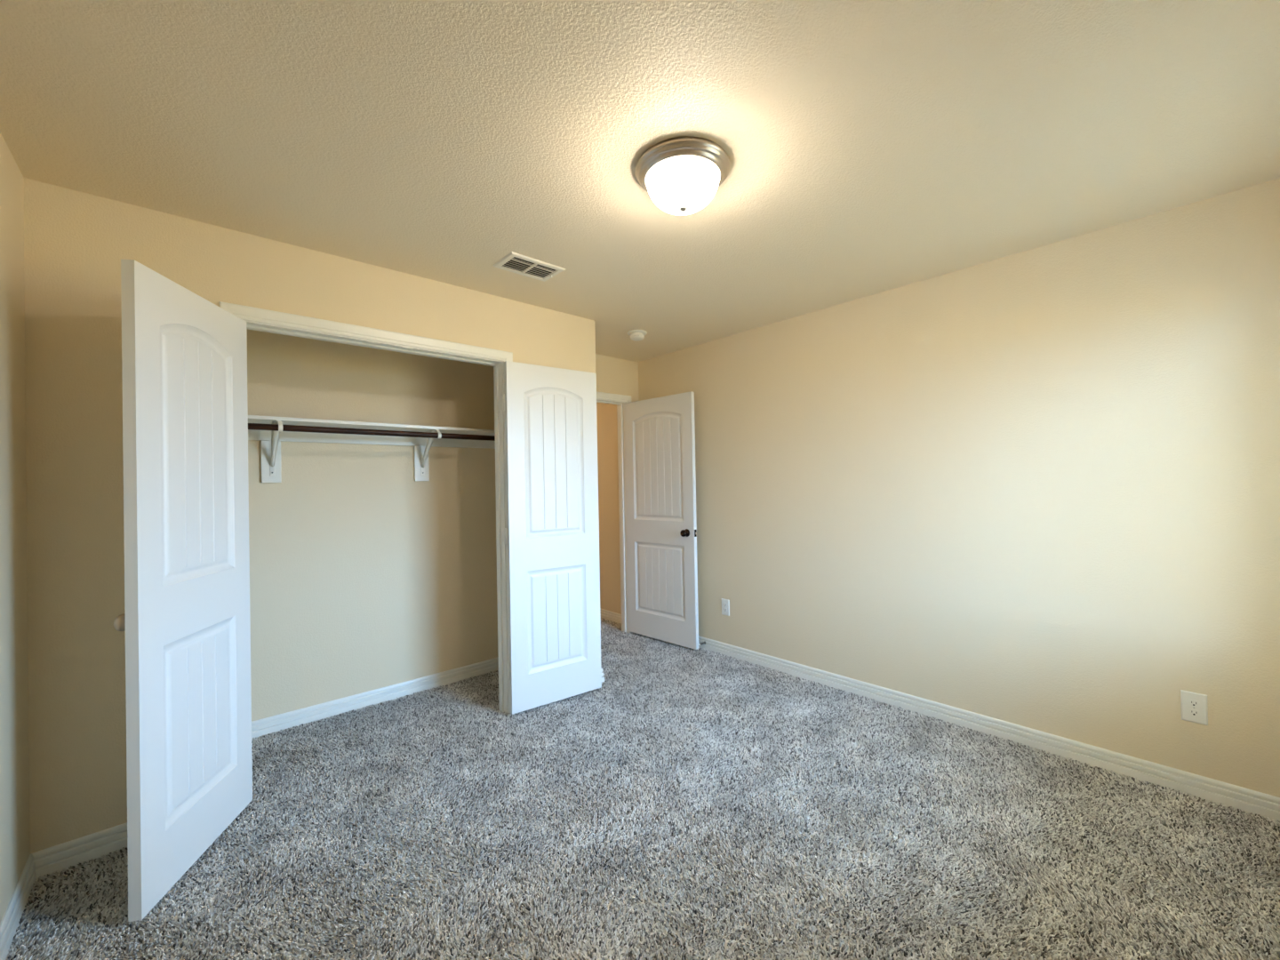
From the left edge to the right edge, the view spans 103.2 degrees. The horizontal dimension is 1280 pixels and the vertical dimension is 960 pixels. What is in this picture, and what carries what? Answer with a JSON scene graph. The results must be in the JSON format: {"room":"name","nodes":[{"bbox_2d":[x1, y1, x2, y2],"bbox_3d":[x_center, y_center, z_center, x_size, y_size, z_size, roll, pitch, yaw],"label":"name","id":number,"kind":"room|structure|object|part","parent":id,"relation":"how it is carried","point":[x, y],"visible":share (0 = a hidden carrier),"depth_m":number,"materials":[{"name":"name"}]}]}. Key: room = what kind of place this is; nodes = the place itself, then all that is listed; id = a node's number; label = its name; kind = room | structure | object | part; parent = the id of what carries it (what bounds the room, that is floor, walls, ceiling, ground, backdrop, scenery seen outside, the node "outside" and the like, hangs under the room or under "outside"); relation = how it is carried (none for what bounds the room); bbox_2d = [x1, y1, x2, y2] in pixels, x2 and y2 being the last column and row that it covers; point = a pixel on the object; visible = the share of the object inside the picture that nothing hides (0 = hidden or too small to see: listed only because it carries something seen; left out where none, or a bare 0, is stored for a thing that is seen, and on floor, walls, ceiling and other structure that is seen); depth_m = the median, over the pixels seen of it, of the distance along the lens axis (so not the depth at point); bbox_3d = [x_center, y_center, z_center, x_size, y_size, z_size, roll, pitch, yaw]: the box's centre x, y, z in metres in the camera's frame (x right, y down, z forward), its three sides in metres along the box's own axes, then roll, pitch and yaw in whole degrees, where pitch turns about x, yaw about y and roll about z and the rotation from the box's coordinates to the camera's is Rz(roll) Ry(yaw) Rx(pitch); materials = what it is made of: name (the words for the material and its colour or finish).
{"room":"empty bedroom","nodes":[
{"label":"empty bedroom","id":0,"kind":"room"},
{"bbox_2d":[0,132,30,922],"bbox_3d":[-1.383,0.144,0.847,0.110,2.452,4.035,-1,-1,-42],"label":"wall","id":1,"kind":"structure","parent":0,"point":[14,745],"depth_m":1.62,"materials":[{"name":"beige paint"}]},
{"bbox_2d":[0,854,35,959],"bbox_3d":[-1.075,1.316,0.614,0.015,0.093,3.100,-1,-1,-42],"label":"baseboard","id":2,"kind":"structure","parent":1,"relation":"attached to","point":[10,921],"depth_m":1.57,"materials":[{"name":"white paint"}]},
{"bbox_2d":[23,177,595,853],"bbox_3d":[-1.248,0.155,2.646,2.496,2.452,0.110,-1,-1,-42],"label":"wall","id":3,"kind":"structure","parent":0,"point":[76,243],"depth_m":1.88,"materials":[{"name":"beige paint"}]},
{"bbox_2d":[30,822,127,880],"bbox_3d":[-1.916,1.342,1.932,0.526,0.093,0.015,-1,-1,-42],"label":"baseboard","id":4,"kind":"structure","parent":3,"relation":"attached to","point":[73,852],"depth_m":1.83,"materials":[{"name":"white paint"}]},
{"bbox_2d":[112,259,252,921],"bbox_3d":[-1.657,0.339,1.857,0.098,2.036,0.608,-1,0,-11],"label":"door","id":5,"kind":"structure","parent":3,"relation":"in","point":[186,621],"depth_m":1.77,"materials":[{"name":"white wood"}]},
{"bbox_3d":[-1.625,0.452,1.613,0.063,0.062,0.062,-1,0,-11],"label":"knob","id":6,"kind":"part","parent":5,"relation":"part of","materials":[{"name":"silver metal"}]},
{"bbox_2d":[219,301,512,713],"bbox_3d":[-1.276,0.315,2.606,1.345,2.133,0.126,-1,-1,-42],"label":"door frame","id":7,"kind":"structure","parent":3,"relation":"attached to","point":[256,319],"depth_m":2.79,"materials":[{"name":"white paint"}]},
{"bbox_3d":[-0.821,-0.447,2.996,0.002,0.090,0.030,-1,-1,-42],"label":"hinge plate","id":8,"kind":"part","parent":7,"relation":"part of","materials":[{"name":"white paint"}]},
{"bbox_3d":[-0.806,0.333,2.990,0.002,0.090,0.030,-1,-1,-42],"label":"hinge plate","id":9,"kind":"part","parent":7,"relation":"part of","materials":[{"name":"white paint"}]},
{"bbox_3d":[-0.791,1.113,2.985,0.002,0.090,0.030,-1,-1,-42],"label":"hinge plate","id":10,"kind":"part","parent":7,"relation":"part of","materials":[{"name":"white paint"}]},
{"bbox_2d":[503,360,601,714],"bbox_3d":[-0.525,0.327,3.119,0.620,2.036,0.043,-1,-1,-37],"label":"door","id":11,"kind":"structure","parent":3,"relation":"in","point":[552,530],"depth_m":3.09,"materials":[{"name":"white wood"}]},
{"bbox_2d":[601,668,604,682],"bbox_3d":[-0.717,1.331,3.482,0.640,0.093,0.716,-1,-1,-42],"label":"baseboard","id":12,"kind":"structure","parent":3,"relation":"attached to","point":[603,677],"depth_m":3.42,"materials":[{"name":"white paint"}]},
{"bbox_2d":[246,328,638,721],"bbox_3d":[-1.346,0.163,3.514,3.512,2.452,0.130,-1,-1,-42],"label":"wall","id":13,"kind":"structure","parent":0,"point":[365,575],"depth_m":3.13,"materials":[{"name":"beige paint"}]},
{"bbox_2d":[260,420,283,482],"bbox_3d":[-1.944,-0.146,2.701,0.090,0.318,0.317,-1,-1,-42],"label":"shelf bracket","id":14,"kind":"object","parent":13,"relation":"attached to","point":[270,451],"visible":0.9,"depth_m":2.79,"materials":[{"name":"white metal"}]},
{"bbox_3d":[-2.032,-0.118,2.805,0.022,0.195,0.006,-1,-1,-42],"label":"wall plate","id":15,"kind":"part","parent":14,"relation":"part of","materials":[{"name":"white metal"}]},
{"bbox_2d":[248,415,495,448],"bbox_3d":[-1.644,-0.275,2.998,2.384,0.104,0.281,-1,-1,-42],"label":"closet shelf","id":16,"kind":"object","parent":14,"relation":"on","point":[252,434],"visible":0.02,"depth_m":3.03,"materials":[{"name":"white paint"}]},
{"bbox_2d":[248,423,495,440],"bbox_3d":[-1.539,-0.272,2.882,2.384,0.033,0.033,-1,-1,-42],"label":"closet rod","id":17,"kind":"object","parent":14,"relation":"on","point":[251,426],"visible":0.42,"depth_m":2.85,"materials":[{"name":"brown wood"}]},
{"bbox_2d":[251,656,498,739],"bbox_3d":[-1.703,1.346,3.086,2.386,0.093,0.015,-1,-1,-42],"label":"baseboard","id":18,"kind":"structure","parent":13,"relation":"attached to","point":[263,726],"depth_m":3.10,"materials":[{"name":"white paint"}]},
{"bbox_2d":[413,429,441,480],"bbox_3d":[-1.344,-0.154,3.240,0.090,0.318,0.317,-1,-1,-42],"label":"shelf bracket","id":19,"kind":"object","parent":13,"relation":"attached to","point":[421,473],"visible":0.94,"depth_m":3.33,"materials":[{"name":"white metal"}]},
{"bbox_3d":[-1.432,-0.125,3.344,0.022,0.195,0.006,-1,-1,-42],"label":"wall plate","id":20,"kind":"part","parent":19,"relation":"part of","materials":[{"name":"white metal"}]},
{"bbox_2d":[596,391,632,633],"bbox_3d":[-0.439,0.314,4.312,0.905,2.129,0.143,-1,-1,-42],"label":"door frame","id":21,"kind":"structure","parent":13,"relation":"attached to","point":[620,400],"depth_m":4.56,"materials":[{"name":"white paint"}]},
{"bbox_2d":[624,391,698,649],"bbox_3d":[0.177,0.325,4.282,0.161,2.032,0.777,-1,-1,-43],"label":"door","id":22,"kind":"structure","parent":13,"relation":"in","point":[660,432],"depth_m":4.23,"materials":[{"name":"white wood"}]},
{"bbox_3d":[0.353,0.421,4.020,0.062,0.062,0.063,-1,-1,45],"label":"knob","id":23,"kind":"part","parent":22,"relation":"part of","materials":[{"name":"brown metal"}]},
{"bbox_2d":[0,0,1279,361],"bbox_3d":[-0.455,-1.131,3.310,4.806,0.100,6.410,-1,-1,-42],"label":"ceiling","id":24,"kind":"structure","parent":0,"point":[872,147],"depth_m":1.58,"materials":[{"name":"beige paint"}]},
{"bbox_2d":[493,251,565,281],"bbox_3d":[-0.563,-1.075,2.586,0.304,0.020,0.200,-1,-1,-42],"label":"ceiling vent","id":25,"kind":"object","parent":24,"relation":"in","point":[514,262],"visible":1,"depth_m":2.57,"materials":[{"name":"white metal"}]},
{"bbox_2d":[627,329,647,341],"bbox_3d":[-0.021,-1.058,3.734,0.144,0.054,0.144,-1,-1,-42],"label":"smoke detector","id":26,"kind":"object","parent":24,"relation":"attached to","point":[636,335],"visible":1,"depth_m":3.69,"materials":[{"name":"white plastic"}]},
{"bbox_2d":[635,136,730,215],"bbox_3d":[0.151,-1.025,1.791,0.333,0.156,0.333,-1,-1,-42],"label":"ceiling light","id":27,"kind":"object","parent":24,"relation":"attached to","point":[681,175],"visible":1,"depth_m":1.70,"materials":[{"name":"white glass"}]},
{"bbox_2d":[6,617,1279,959],"bbox_3d":[-0.819,1.412,2.947,3.547,0.103,6.270,-1,-1,-42],"label":"floor","id":28,"kind":"structure","parent":0,"point":[700,804],"depth_m":1.85,"materials":[{"name":"grey carpet"}]},
{"bbox_2d":[596,177,1279,797],"bbox_3d":[0.516,0.133,4.151,0.110,2.452,6.410,-1,-1,-42],"label":"wall","id":29,"kind":"structure","parent":0,"point":[1038,488],"depth_m":2.50,"materials":[{"name":"beige paint"}]},
{"bbox_2d":[721,598,729,615],"bbox_3d":[0.659,0.981,3.915,0.008,0.124,0.075,-1,-1,-42],"label":"wall outlet","id":30,"kind":"object","parent":29,"relation":"attached to","point":[725,603],"visible":1,"depth_m":3.91,"materials":[{"name":"white plastic"}]},
{"bbox_2d":[698,635,1279,823],"bbox_3d":[1.290,1.291,3.213,0.015,0.093,3.801,-1,-1,-42],"label":"baseboard","id":31,"kind":"structure","parent":29,"relation":"attached to","point":[1247,800],"depth_m":2.47,"materials":[{"name":"white paint"}]},
{"bbox_2d":[1180,689,1207,725],"bbox_3d":[2.291,0.942,2.099,0.008,0.124,0.075,-1,-1,-42],"label":"wall outlet","id":32,"kind":"object","parent":29,"relation":"attached to","point":[1193,705],"visible":1,"depth_m":2.10,"materials":[{"name":"white plastic"}]},
{"bbox_2d":[1187,699,1199,706],"bbox_3d":[2.289,0.922,2.098,0.002,0.025,0.034,-1,-1,-42],"label":"receptacle","id":33,"kind":"object","parent":32,"relation":"attached to","point":[1190,702],"depth_m":2.10,"materials":[{"name":"white plastic"}]},
{"bbox_2d":[1188,708,1199,716],"bbox_3d":[2.290,0.961,2.097,0.002,0.025,0.034,-1,-1,-42],"label":"receptacle","id":34,"kind":"object","parent":32,"relation":"attached to","point":[1192,712],"depth_m":2.10,"materials":[{"name":"white plastic"}]},
{"bbox_3d":[-1.474,0.177,5.075,1.615,2.452,2.375,-1,-1,-42],"label":"wall","id":35,"kind":"structure","parent":0,"visible":0},
{"bbox_2d":[600,608,621,623],"bbox_3d":[-0.819,1.349,5.559,0.015,0.093,2.289,-1,-1,-42],"label":"baseboard","id":36,"kind":"structure","parent":35,"relation":"attached to","point":[612,616],"depth_m":4.96,"materials":[{"name":"white paint"}]}
]}

